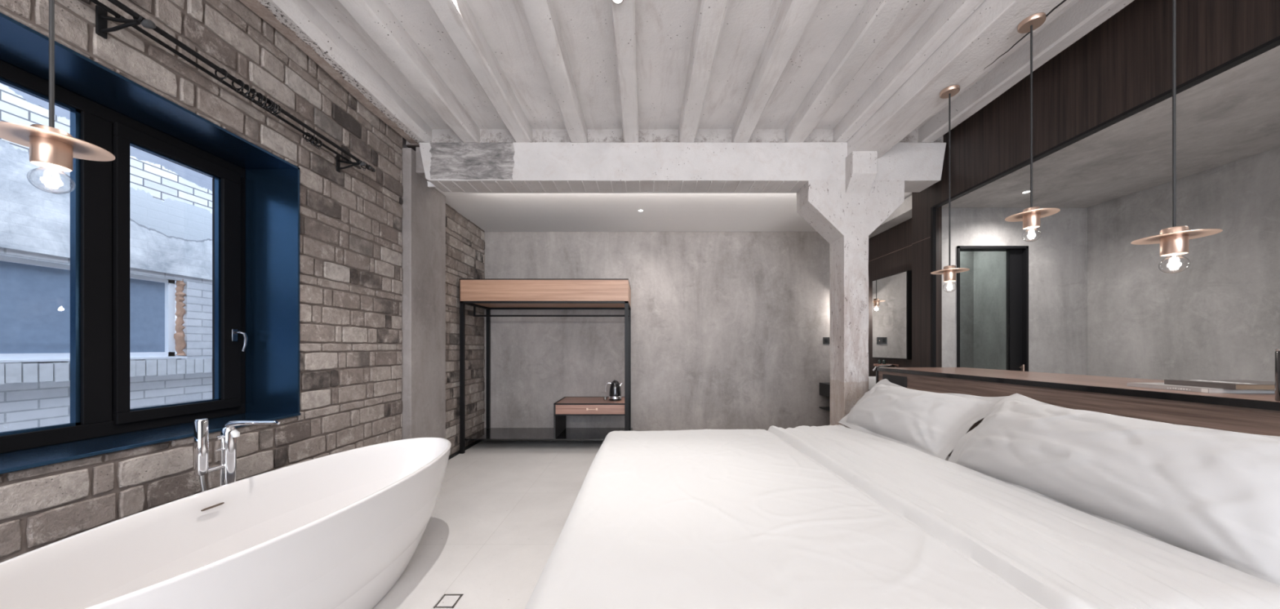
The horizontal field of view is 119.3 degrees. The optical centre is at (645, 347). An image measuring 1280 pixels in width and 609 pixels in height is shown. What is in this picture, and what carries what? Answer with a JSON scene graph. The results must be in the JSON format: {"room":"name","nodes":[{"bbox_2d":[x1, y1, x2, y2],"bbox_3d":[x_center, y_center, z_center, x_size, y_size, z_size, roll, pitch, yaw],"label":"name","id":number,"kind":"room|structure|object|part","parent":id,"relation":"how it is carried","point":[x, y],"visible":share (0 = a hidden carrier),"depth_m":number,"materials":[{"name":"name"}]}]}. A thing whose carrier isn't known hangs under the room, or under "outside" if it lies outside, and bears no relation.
{"room":"hotel room","nodes":[
{"label":"hotel room","id":0,"kind":"room"},
{"bbox_2d":[0,0,484,563],"bbox_3d":[-2.290,-0.360,0.240,0.400,3.120,9.480,0,0,0],"label":"wall","id":1,"kind":"structure","parent":0,"point":[351,238],"depth_m":2.29,"materials":[{"name":"grey brick"}]},
{"bbox_2d":[95,4,155,39],"bbox_3d":[-2.006,-1.252,1.446,0.182,0.110,0.038,0,0,-7],"label":"rod bracket","id":2,"kind":"object","parent":1,"relation":"attached to","point":[102,18],"visible":0.98,"depth_m":1.44,"materials":[{"name":"black metal"}]},
{"bbox_3d":[-2.091,-1.252,1.440,0.010,0.110,0.028,0,0,0],"label":"wall plate","id":3,"kind":"part","parent":2,"relation":"part of","materials":[{"name":"black metal"}]},
{"bbox_3d":[-2.020,-1.244,1.440,0.142,0.068,0.013,0,0,0],"label":"arm","id":4,"kind":"part","parent":2,"relation":"part of","materials":[{"name":"black metal"}]},
{"bbox_2d":[89,0,361,168],"bbox_3d":[-2.020,-1.272,1.505,0.027,0.026,2.310,0,0,0],"label":"curtain rod","id":5,"kind":"object","parent":2,"relation":"attached to","point":[99,3],"visible":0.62,"depth_m":1.70,"materials":[{"name":"black metal"}]},
{"bbox_2d":[302,132,311,142],"bbox_3d":[-2.020,-1.257,2.238,0.047,0.058,0.006,0,0,-7],"label":"curtain ring","id":6,"kind":"object","parent":5,"relation":"hanging from","point":[309,138],"visible":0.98,"depth_m":2.24,"materials":[{"name":"black metal"}]},
{"bbox_2d":[305,134,314,143],"bbox_3d":[-2.020,-1.257,2.256,0.047,0.058,0.006,0,0,-18],"label":"curtain ring","id":7,"kind":"object","parent":5,"relation":"hanging from","point":[311,135],"visible":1,"depth_m":2.26,"materials":[{"name":"black metal"}]},
{"bbox_2d":[310,136,317,146],"bbox_3d":[-2.020,-1.257,2.283,0.047,0.058,0.006,0,0,5],"label":"curtain ring","id":8,"kind":"object","parent":5,"relation":"hanging from","point":[314,136],"visible":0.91,"depth_m":2.28,"materials":[{"name":"black metal"}]},
{"bbox_2d":[107,0,375,172],"bbox_3d":[-1.950,-1.272,1.525,0.036,0.035,2.350,0,0,0],"label":"curtain rod","id":9,"kind":"object","parent":2,"relation":"attached to","point":[116,2],"visible":0.9,"depth_m":1.72,"materials":[{"name":"black metal"}]},
{"bbox_2d":[214,67,227,81],"bbox_3d":[-1.950,-1.255,1.723,0.051,0.062,0.006,0,0,-12],"label":"curtain ring","id":10,"kind":"object","parent":9,"relation":"hanging from","point":[215,71],"visible":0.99,"depth_m":1.72,"materials":[{"name":"black metal"}]},
{"bbox_2d":[231,79,244,92],"bbox_3d":[-1.950,-1.255,1.794,0.051,0.062,0.006,0,0,-13],"label":"curtain ring","id":11,"kind":"object","parent":9,"relation":"hanging from","point":[243,85],"visible":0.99,"depth_m":1.79,"materials":[{"name":"black metal"}]},
{"bbox_2d":[241,84,250,96],"bbox_3d":[-1.950,-1.255,1.828,0.051,0.062,0.006,0,0,11],"label":"curtain ring","id":12,"kind":"object","parent":9,"relation":"hanging from","point":[247,85],"visible":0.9,"depth_m":1.82,"materials":[{"name":"black metal"}]},
{"bbox_2d":[248,88,256,100],"bbox_3d":[-1.950,-1.255,1.858,0.051,0.062,0.006,0,0,11],"label":"curtain ring","id":13,"kind":"object","parent":9,"relation":"hanging from","point":[255,94],"visible":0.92,"depth_m":1.85,"materials":[{"name":"black metal"}]},
{"bbox_2d":[251,92,263,104],"bbox_3d":[-1.950,-1.255,1.885,0.051,0.062,0.006,0,0,-11],"label":"curtain ring","id":14,"kind":"object","parent":9,"relation":"hanging from","point":[262,99],"visible":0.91,"depth_m":1.89,"materials":[{"name":"black metal"}]},
{"bbox_2d":[257,94,266,106],"bbox_3d":[-1.950,-1.255,1.908,0.051,0.062,0.006,0,0,8],"label":"curtain ring","id":15,"kind":"object","parent":9,"relation":"hanging from","point":[264,96],"visible":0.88,"depth_m":1.91,"materials":[{"name":"black metal"}]},
{"bbox_2d":[260,97,272,109],"bbox_3d":[-1.950,-1.255,1.928,0.051,0.062,0.006,0,0,-18],"label":"curtain ring","id":16,"kind":"object","parent":9,"relation":"hanging from","point":[271,104],"visible":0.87,"depth_m":1.93,"materials":[{"name":"black metal"}]},
{"bbox_2d":[264,100,274,111],"bbox_3d":[-1.950,-1.255,1.943,0.051,0.062,0.006,0,0,0],"label":"curtain ring","id":17,"kind":"object","parent":9,"relation":"hanging from","point":[273,106],"visible":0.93,"depth_m":1.94,"materials":[{"name":"black metal"}]},
{"bbox_2d":[267,102,275,113],"bbox_3d":[-1.950,-1.255,1.957,0.051,0.062,0.006,0,0,12],"label":"curtain ring","id":18,"kind":"object","parent":9,"relation":"hanging from","point":[274,108],"visible":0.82,"depth_m":1.95,"materials":[{"name":"black metal"}]},
{"bbox_2d":[270,102,278,114],"bbox_3d":[-1.950,-1.255,1.969,0.051,0.062,0.006,0,0,11],"label":"curtain ring","id":19,"kind":"object","parent":9,"relation":"hanging from","point":[277,108],"visible":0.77,"depth_m":1.97,"materials":[{"name":"black metal"}]},
{"bbox_2d":[271,104,281,115],"bbox_3d":[-1.950,-1.255,1.981,0.051,0.062,0.006,0,0,3],"label":"curtain ring","id":20,"kind":"object","parent":9,"relation":"hanging from","point":[280,108],"visible":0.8,"depth_m":1.98,"materials":[{"name":"black metal"}]},
{"bbox_2d":[0,12,300,474],"bbox_3d":[-2.270,-0.337,1.406,0.380,1.494,1.712,0,0,0],"label":"window","id":21,"kind":"structure","parent":1,"relation":"in","point":[255,191],"depth_m":1.73,"materials":[{"name":"black metal"}]},
{"bbox_3d":[-2.430,-0.338,1.406,0.060,1.468,1.688,0,0,0],"label":"frame","id":22,"kind":"part","parent":21,"relation":"part of","materials":[{"name":"black metal"}]},
{"bbox_3d":[-2.265,0.403,1.406,0.370,0.014,1.712,0,0,0],"label":"sill","id":23,"kind":"part","parent":21,"relation":"part of","materials":[{"name":"blue paint"}]},
{"bbox_3d":[-2.421,-0.336,1.952,0.069,1.372,0.520,0,0,0],"label":"sash","id":24,"kind":"part","parent":21,"relation":"part of","materials":[{"name":"black metal"}]},
{"bbox_3d":[-2.355,-0.040,2.175,0.067,0.131,0.031,0,0,-11],"label":"handle","id":25,"kind":"part","parent":21,"relation":"part of","materials":[{"name":"silver metal"}]},
{"bbox_2d":[335,155,366,172],"bbox_3d":[-2.006,-1.252,2.555,0.182,0.110,0.038,0,0,-7],"label":"rod bracket","id":26,"kind":"object","parent":1,"relation":"attached to","point":[338,161],"visible":0.98,"depth_m":2.54,"materials":[{"name":"black metal"}]},
{"bbox_3d":[-2.091,-1.252,2.550,0.010,0.110,0.028,0,0,0],"label":"wall plate","id":27,"kind":"part","parent":26,"relation":"part of","materials":[{"name":"black metal"}]},
{"bbox_3d":[-2.020,-1.244,2.550,0.142,0.068,0.013,0,0,0],"label":"arm","id":28,"kind":"part","parent":26,"relation":"part of","materials":[{"name":"black metal"}]},
{"bbox_2d":[401,147,445,439],"bbox_3d":[-2.076,-0.275,3.525,0.099,2.949,0.570,0,0,0],"label":"pilaster","id":29,"kind":"object","parent":1,"relation":"attached to","point":[424,207],"visible":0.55,"depth_m":3.40,"materials":[{"name":"grey concrete"}]},
{"bbox_2d":[402,137,408,147],"bbox_3d":[-2.294,-0.360,3.525,0.332,3.120,0.570,0,0,0],"label":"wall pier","id":30,"kind":"object","parent":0,"point":[404,141],"depth_m":3.31,"materials":[{"name":"grey concrete"}]},
{"bbox_2d":[373,440,603,608],"bbox_3d":[1.000,1.260,0.240,7.000,0.120,9.680,0,0,0],"label":"floor","id":31,"kind":"structure","parent":0,"point":[501,509],"depth_m":2.54,"materials":[{"name":"stone"}]},
{"bbox_2d":[0,437,451,608],"bbox_3d":[-1.468,0.899,1.590,0.760,0.602,1.828,0,0,3],"label":"bathtub","id":32,"kind":"object","parent":31,"relation":"on","point":[337,531],"visible":1,"depth_m":1.44,"materials":[{"name":"white ceramic"}]},
{"bbox_2d":[207,420,279,486],"bbox_3d":[-1.839,0.769,1.744,0.260,0.861,0.134,0,0,-22],"label":"faucet","id":33,"kind":"object","parent":31,"relation":"on","point":[228,434],"visible":0.62,"depth_m":1.72,"materials":[{"name":"silver metal"}]},
{"bbox_2d":[194,418,208,492],"bbox_3d":[-1.925,0.746,1.651,0.044,0.868,0.093,0,0,0],"label":"shower","id":34,"kind":"object","parent":33,"relation":"attached to","point":[201,426],"visible":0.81,"depth_m":1.61,"materials":[{"name":"silver metal"}]},
{"bbox_3d":[-1.928,0.545,1.688,0.018,0.018,0.095,0,0,-2],"label":"holder arm","id":35,"kind":"part","parent":33,"relation":"part of","materials":[{"name":"silver metal"}]},
{"bbox_3d":[-1.930,0.551,1.700,0.015,0.298,0.030,0,0,0],"label":"diverter rod","id":36,"kind":"part","parent":33,"relation":"part of","materials":[{"name":"silver metal"}]},
{"bbox_3d":[-1.902,0.398,1.735,0.038,0.035,0.029,0,0,0],"label":"lever","id":37,"kind":"part","parent":33,"relation":"part of","materials":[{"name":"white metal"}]},
{"bbox_3d":[-1.826,0.371,1.735,0.259,0.064,0.031,0,0,0],"label":"spout","id":38,"kind":"part","parent":33,"relation":"part of","materials":[{"name":"silver metal"}]},
{"bbox_2d":[433,594,463,608],"bbox_3d":[-0.928,1.201,1.770,0.093,0.006,0.096,0,0,0],"label":"floor drain","id":39,"kind":"object","parent":31,"relation":"in","point":[447,601],"visible":1,"depth_m":1.77,"materials":[{"name":"metal"}]},
{"bbox_2d":[448,278,631,460],"bbox_3d":[-1.154,0.213,4.395,1.932,1.974,1.130,0,0,0],"label":"wardrobe","id":40,"kind":"object","parent":31,"relation":"on","point":[488,294],"visible":0.9,"depth_m":4.22,"materials":[{"name":"black metal"}]},
{"bbox_3d":[-2.070,0.344,4.240,0.040,1.712,0.040,0,0,0],"label":"post","id":41,"kind":"part","parent":40,"relation":"part of","materials":[{"name":"black metal"}]},
{"bbox_3d":[-2.107,1.187,4.395,0.026,0.026,1.130,0,0,0],"label":"floor rail","id":42,"kind":"part","parent":40,"relation":"part of","materials":[{"name":"black metal"}]},
{"bbox_3d":[-2.070,0.344,4.940,0.040,1.712,0.040,0,0,0],"label":"post","id":43,"kind":"part","parent":40,"relation":"part of","materials":[{"name":"black metal"}]},
{"bbox_3d":[-1.140,-0.511,4.590,1.900,0.022,0.740,0,0,0],"label":"frame","id":44,"kind":"part","parent":40,"relation":"part of","materials":[{"name":"black metal"}]},
{"bbox_3d":[-1.137,-0.385,4.570,1.895,0.022,0.022,0,0,0],"label":"hanging rail","id":45,"kind":"part","parent":40,"relation":"part of","materials":[{"name":"black metal"}]},
{"bbox_3d":[-0.210,0.344,4.240,0.040,1.712,0.040,0,0,0],"label":"post","id":46,"kind":"part","parent":40,"relation":"part of","materials":[{"name":"black metal"}]},
{"bbox_3d":[-0.210,0.344,4.940,0.040,1.712,0.040,0,0,0],"label":"post","id":47,"kind":"part","parent":40,"relation":"part of","materials":[{"name":"black metal"}]},
{"bbox_2d":[465,427,632,440],"bbox_3d":[-1.147,1.135,4.676,1.963,0.130,0.603,0,0,0],"label":"shelf","id":48,"kind":"object","parent":31,"relation":"on","point":[492,433],"visible":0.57,"depth_m":4.59,"materials":[{"name":"black metal"}]},
{"bbox_2d":[553,396,624,439],"bbox_3d":[-0.644,0.863,4.665,0.845,0.415,0.621,0,0,0],"label":"desk","id":49,"kind":"object","parent":48,"relation":"on","point":[566,406],"visible":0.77,"depth_m":4.37,"materials":[{"name":"brown wood"}]},
{"bbox_3d":[-1.058,0.864,4.673,0.018,0.413,0.605,0,0,0],"label":"panel","id":50,"kind":"part","parent":49,"relation":"part of","materials":[{"name":"black metal"}]},
{"bbox_3d":[-0.639,0.727,4.386,0.814,0.109,0.028,0,0,0],"label":"drawer","id":51,"kind":"part","parent":49,"relation":"part of","materials":[{"name":"brown wood"}]},
{"bbox_2d":[604,379,622,400],"bbox_3d":[-0.382,0.525,4.667,0.180,0.259,0.156,0,0,37],"label":"kettle","id":52,"kind":"object","parent":49,"relation":"on","point":[615,394],"visible":1,"depth_m":4.61,"materials":[{"name":"silver metal"}]},
{"bbox_2d":[795,151,904,428],"bbox_3d":[1.831,-0.222,3.316,0.841,2.847,0.373,0,0,0],"label":"concrete column","id":53,"kind":"structure","parent":31,"relation":"on","point":[845,213],"depth_m":3.24,"materials":[{"name":"grey concrete"}]},
{"bbox_2d":[875,367,1279,456],"bbox_3d":[2.261,0.682,0.795,0.712,1.035,4.590,0,0,0],"label":"headboard","id":54,"kind":"object","parent":31,"relation":"on","point":[1259,414],"visible":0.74,"depth_m":1.59,"materials":[{"name":"brown wood"}]},
{"bbox_3d":[1.913,0.255,2.875,0.009,0.080,0.270,0,0,0],"label":"socket plate","id":55,"kind":"part","parent":54,"relation":"part of","materials":[{"name":"black plastic"}]},
{"bbox_3d":[2.260,0.683,0.795,0.711,1.034,4.590,0,0,0],"label":"edge trim","id":56,"kind":"part","parent":54,"relation":"part of","materials":[{"name":"brown wood"}]},
{"bbox_2d":[881,367,1279,402],"bbox_3d":[2.268,0.178,0.789,0.698,0.026,4.578,0,0,0],"label":"countertop","id":57,"kind":"structure","parent":54,"relation":"on","point":[1082,380],"depth_m":1.94,"materials":[{"name":"brown wood"}]},
{"bbox_2d":[1127,382,1274,393],"bbox_3d":[2.180,0.157,1.462,0.291,0.016,0.235,0,0,2],"label":"magazine","id":58,"kind":"object","parent":57,"relation":"on","point":[1150,385],"visible":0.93,"depth_m":1.39,"materials":[{"name":"paper"}]},
{"bbox_2d":[1164,379,1274,390],"bbox_3d":[2.235,0.139,1.400,0.290,0.019,0.200,0,0,7],"label":"magazine","id":59,"kind":"object","parent":58,"relation":"on","point":[1218,384],"visible":1,"depth_m":1.39,"materials":[{"name":"white paper"}]},
{"bbox_2d":[1274,348,1279,401],"bbox_3d":[1.965,0.085,1.125,0.075,0.161,0.075,0,0,0],"label":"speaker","id":60,"kind":"object","parent":57,"relation":"on","point":[1277,353],"visible":1,"depth_m":1.15},
{"bbox_3d":[0.827,0.932,1.830,2.135,0.535,2.020,0,0,0],"label":"bed","id":61,"kind":"object","parent":31,"relation":"on","visible":0},
{"bbox_2d":[524,424,1279,608],"bbox_3d":[0.600,0.840,1.833,1.937,0.583,2.257,0,0,0],"label":"duvet","id":62,"kind":"object","parent":61,"relation":"on","point":[825,517],"visible":1,"depth_m":1.13,"materials":[{"name":"white fabric"}]},
{"bbox_2d":[838,378,1008,460],"bbox_3d":[1.691,0.417,2.430,0.404,0.342,1.030,0,0,0],"label":"pillow","id":63,"kind":"object","parent":62,"relation":"on","point":[930,423],"visible":0.92,"depth_m":2.16,"materials":[{"name":"white fabric"}]},
{"bbox_2d":[947,393,1279,586],"bbox_3d":[1.667,0.407,1.360,0.424,0.361,1.063,0,0,0],"label":"pillow","id":64,"kind":"object","parent":62,"relation":"on","point":[1211,494],"visible":0.85,"depth_m":1.14,"materials":[{"name":"white fabric"}]},
{"bbox_2d":[426,181,911,231],"bbox_3d":[0.275,-1.580,4.280,5.350,0.160,1.600,0,0,0],"label":"ceiling","id":65,"kind":"structure","parent":0,"point":[491,212],"depth_m":4.23,"materials":[{"name":"white paint"}]},
{"bbox_3d":[0.355,-1.520,3.500,4.950,0.040,0.020,0,0,0],"label":"shadow trim","id":66,"kind":"part","parent":65,"relation":"part of","materials":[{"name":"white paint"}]},
{"bbox_2d":[239,0,1133,151],"bbox_3d":[0.160,-1.906,-0.555,5.120,0.268,8.090,0,0,0],"label":"ceiling","id":67,"kind":"structure","parent":0,"point":[433,71],"depth_m":2.43,"materials":[{"name":"concrete"}]},
{"bbox_2d":[0,0,115,194],"bbox_3d":[-1.569,-1.093,0.990,0.194,1.369,0.194,0,0,0],"label":"pendant lamp","id":68,"kind":"object","parent":67,"relation":"hanging from","point":[51,148],"visible":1,"depth_m":0.99,"materials":[{"name":"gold metal"}]},
{"bbox_3d":[-1.569,-0.446,0.990,0.069,0.075,0.069,0,0,0],"label":"bulb","id":69,"kind":"part","parent":68,"relation":"part of","materials":[{"name":"clear glass"}]},
{"bbox_2d":[29,124,73,171],"bbox_3d":[-1.569,-0.526,0.990,0.062,0.096,0.062,0,0,0],"label":"socket","id":70,"kind":"object","parent":68,"relation":"attached to","point":[46,151],"depth_m":0.97,"materials":[{"name":"gold metal"}]},
{"bbox_3d":[-1.569,-1.165,0.990,0.008,1.184,0.008,0,0,0],"label":"cord","id":71,"kind":"part","parent":68,"relation":"part of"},
{"bbox_3d":[-1.569,-0.543,0.990,0.194,0.006,0.194,0,0,0],"label":"lamp shade","id":72,"kind":"part","parent":68,"relation":"part of","materials":[{"name":"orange metal"}]},
{"bbox_2d":[612,0,623,4],"bbox_3d":[-0.140,-1.772,1.897,0.064,0.010,0.064,0,0,0],"label":"recessed light","id":73,"kind":"object","parent":67,"relation":"in","point":[616,2],"visible":1,"depth_m":1.92,"materials":[{"name":"metal"}]},
{"bbox_2d":[416,142,946,192],"bbox_3d":[0.292,-1.609,3.365,4.636,0.342,0.255,0,0,0],"label":"cross beam","id":74,"kind":"structure","parent":67,"relation":"attached to","point":[529,166],"depth_m":3.24,"materials":[{"name":"concrete"}]},
{"bbox_2d":[462,191,796,193],"bbox_3d":[0.350,-1.467,3.504,4.100,0.042,0.028,0,0,0],"label":"linear light","id":75,"kind":"object","parent":74,"relation":"attached to","point":[463,192],"visible":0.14,"depth_m":3.51,"materials":[{"name":"white paint"}]},
{"bbox_2d":[846,0,1073,157],"bbox_3d":[1.900,-1.779,-0.620,0.308,0.289,7.764,0,0,0],"label":"beam","id":76,"kind":"structure","parent":67,"relation":"attached to","point":[990,33],"depth_m":2.22,"materials":[{"name":"concrete"}]},
{"bbox_2d":[930,84,969,292],"bbox_3d":[1.940,-0.995,2.385,0.194,1.287,0.194,0,0,0],"label":"pendant lamp","id":77,"kind":"object","parent":76,"relation":"hanging from","point":[949,272],"visible":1,"depth_m":2.38,"materials":[{"name":"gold metal"}]},
{"bbox_3d":[1.940,-1.067,2.385,0.008,1.102,0.008,0,0,0],"label":"cord","id":78,"kind":"part","parent":77,"relation":"part of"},
{"bbox_2d":[943,265,955,282],"bbox_3d":[1.940,-0.469,2.385,0.062,0.096,0.062,0,0,0],"label":"socket","id":79,"kind":"object","parent":77,"relation":"attached to","point":[949,275],"depth_m":2.36,"materials":[{"name":"gold metal"}]},
{"bbox_3d":[1.940,-0.486,2.385,0.194,0.006,0.194,0,0,0],"label":"lamp shade","id":80,"kind":"part","parent":77,"relation":"part of","materials":[{"name":"orange metal"}]},
{"bbox_2d":[1004,12,1060,241],"bbox_3d":[1.940,-1.085,1.880,0.194,1.107,0.194,0,0,0],"label":"pendant lamp","id":81,"kind":"object","parent":76,"relation":"hanging from","point":[1031,216],"visible":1,"depth_m":1.88,"materials":[{"name":"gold metal"}]},
{"bbox_3d":[1.940,-1.157,1.880,0.008,0.922,0.008,0,0,0],"label":"cord","id":82,"kind":"part","parent":81,"relation":"part of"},
{"bbox_2d":[1022,206,1040,229],"bbox_3d":[1.940,-0.649,1.880,0.062,0.096,0.062,0,0,0],"label":"socket","id":83,"kind":"object","parent":81,"relation":"attached to","point":[1032,220],"depth_m":1.86,"materials":[{"name":"gold metal"}]},
{"bbox_3d":[1.940,-0.666,1.880,0.194,0.006,0.194,0,0,0],"label":"lamp shade","id":84,"kind":"part","parent":81,"relation":"part of","materials":[{"name":"orange metal"}]},
{"bbox_2d":[1130,0,1222,273],"bbox_3d":[1.940,-0.955,1.373,0.194,1.367,0.194,0,0,0],"label":"pendant lamp","id":85,"kind":"object","parent":76,"relation":"hanging from","point":[1174,241],"visible":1,"depth_m":1.37,"materials":[{"name":"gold metal"}]},
{"bbox_3d":[1.940,-1.027,1.373,0.008,1.182,0.008,0,0,0],"label":"cord","id":86,"kind":"part","parent":85,"relation":"part of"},
{"bbox_2d":[1160,226,1189,256],"bbox_3d":[1.940,-0.389,1.373,0.062,0.096,0.062,0,0,0],"label":"socket","id":87,"kind":"object","parent":85,"relation":"attached to","point":[1175,244],"depth_m":1.36,"materials":[{"name":"gold metal"}]},
{"bbox_3d":[1.940,-0.406,1.373,0.194,0.006,0.194,0,0,0],"label":"lamp shade","id":88,"kind":"part","parent":85,"relation":"part of","materials":[{"name":"orange metal"}]},
{"bbox_2d":[484,231,973,431],"bbox_3d":[1.000,-0.230,5.040,7.000,2.860,0.120,0,0,0],"label":"wall","id":89,"kind":"structure","parent":0,"point":[728,329],"depth_m":4.98,"materials":[{"name":"grey concrete"}]},
{"bbox_2d":[822,337,829,343],"bbox_3d":[2.430,-0.090,4.973,0.130,0.090,0.013,0,0,0],"label":"wall switch","id":90,"kind":"object","parent":89,"relation":"attached to","point":[825,340],"visible":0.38,"depth_m":4.97,"materials":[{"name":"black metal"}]},
{"bbox_2d":[868,206,942,376],"bbox_3d":[2.868,-0.180,4.320,0.064,2.760,1.320,0,0,0],"label":"wall","id":91,"kind":"structure","parent":0,"point":[890,251],"depth_m":4.31,"materials":[{"name":"brown wood"}]},
{"bbox_2d":[819,382,869,411],"bbox_3d":[2.576,0.636,4.419,0.523,0.337,1.118,0,0,0],"label":"vanity unit","id":92,"kind":"object","parent":91,"relation":"attached to","point":[824,388],"visible":0.17,"depth_m":4.83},
{"bbox_2d":[819,406,830,411],"bbox_3d":[2.576,0.797,4.419,0.523,0.015,1.118,0,0,0],"label":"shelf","id":93,"kind":"object","parent":92,"relation":"attached to","point":[828,408],"depth_m":4.90,"materials":[{"name":"black"}]},
{"bbox_2d":[868,376,875,390],"bbox_3d":[2.580,0.404,4.150,0.370,0.128,0.470,0,0,0],"label":"basin","id":94,"kind":"object","parent":92,"relation":"in","point":[872,380],"visible":0.12,"depth_m":4.01,"materials":[{"name":"white ceramic"}]},
{"bbox_2d":[872,364,897,370],"bbox_3d":[2.666,0.329,4.125,0.288,0.278,0.071,0,0,0],"label":"tap","id":95,"kind":"object","parent":92,"relation":"on","point":[881,366],"visible":0.51,"depth_m":4.14,"materials":[{"name":"silver metal"}]},
{"bbox_2d":[873,364,898,366],"bbox_3d":[2.749,0.203,4.275,0.178,0.025,0.170,0,0,0],"label":"ledge shelf","id":96,"kind":"object","parent":91,"relation":"attached to","point":[877,365],"visible":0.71,"depth_m":4.19,"materials":[{"name":"brown wood"}]},
{"bbox_2d":[872,270,911,359],"bbox_3d":[2.813,-0.345,4.293,0.050,0.950,0.615,0,0,0],"label":"mirror","id":97,"kind":"object","parent":91,"relation":"attached to","point":[891,294],"visible":1,"depth_m":4.22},
{"bbox_2d":[936,208,937,367],"bbox_3d":[2.750,-0.230,3.675,0.220,2.860,0.040,0,0,0],"label":"wall","id":98,"kind":"structure","parent":0,"point":[936,208],"depth_m":3.65,"materials":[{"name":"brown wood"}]},
{"bbox_2d":[942,207,1087,375],"bbox_3d":[3.645,-0.150,3.750,1.610,2.700,0.100,0,0,0],"label":"wall","id":99,"kind":"structure","parent":0,"point":[1058,259],"depth_m":3.70,"materials":[{"name":"concrete"}]},
{"bbox_2d":[956,245,1028,371],"bbox_3d":[3.428,0.100,3.743,0.695,2.200,0.115,0,0,0],"label":"door","id":100,"kind":"structure","parent":99,"relation":"in","point":[1016,256],"depth_m":3.73,"materials":[{"name":"black metal"}]},
{"bbox_3d":[3.695,0.107,3.750,0.120,2.165,0.040,0,0,0],"label":"panel","id":101,"kind":"part","parent":100,"relation":"part of","materials":[{"name":"black metal"}]},
{"bbox_3d":[3.745,0.250,3.709,0.034,0.160,0.042,0,0,0],"label":"handle","id":102,"kind":"part","parent":100,"relation":"part of","materials":[{"name":"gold metal"}]},
{"bbox_2d":[868,44,1279,238],"bbox_3d":[3.580,-1.450,0.240,1.840,0.140,9.480,0,0,0],"label":"ceiling","id":103,"kind":"structure","parent":0,"point":[1233,114],"depth_m":2.59,"materials":[{"name":"concrete"}]},
{"bbox_2d":[911,0,1279,367],"bbox_3d":[2.640,-0.385,-0.412,0.049,3.170,8.176,0,0,0],"label":"wall","id":104,"kind":"structure","parent":0,"point":[1121,68],"depth_m":2.25,"materials":[{"name":"brown wood"}]},
{"bbox_3d":[2.640,-1.277,1.255,0.049,0.016,4.310,0,0,0],"label":"opening trim","id":105,"kind":"part","parent":104,"relation":"part of","materials":[{"name":"black metal"}]},
{"bbox_2d":[973,146,1279,382],"bbox_3d":[4.435,-0.150,0.240,0.130,2.700,9.480,0,0,0],"label":"wall","id":106,"kind":"structure","parent":0,"point":[1218,317],"depth_m":3.04,"materials":[{"name":"concrete"}]},
{"label":"outside","id":107,"kind":"structure","parent":0,"visible":0},
{"bbox_3d":[-3.380,1.750,2.750,1.840,0.100,10.500,0,0,0],"label":"ground","id":108,"kind":"structure","parent":107,"visible":0},
{"bbox_2d":[0,82,212,431],"bbox_3d":[-4.115,-0.850,2.750,0.370,5.100,10.500,0,0,0],"label":"window view","id":109,"kind":"structure","parent":108,"relation":"on","point":[171,203],"depth_m":2.62,"materials":[{"name":"white brick"}]},
{"bbox_3d":[-4.065,-0.250,1.290,0.010,0.600,3.780,0,0,0],"label":"pane","id":110,"kind":"part","parent":109,"relation":"part of","materials":[{"name":"blue glass"}]},
{"bbox_3d":[-3.990,0.163,2.758,0.120,0.132,10.317,0,0,0],"label":"brick sill","id":111,"kind":"part","parent":109,"relation":"part of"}
]}

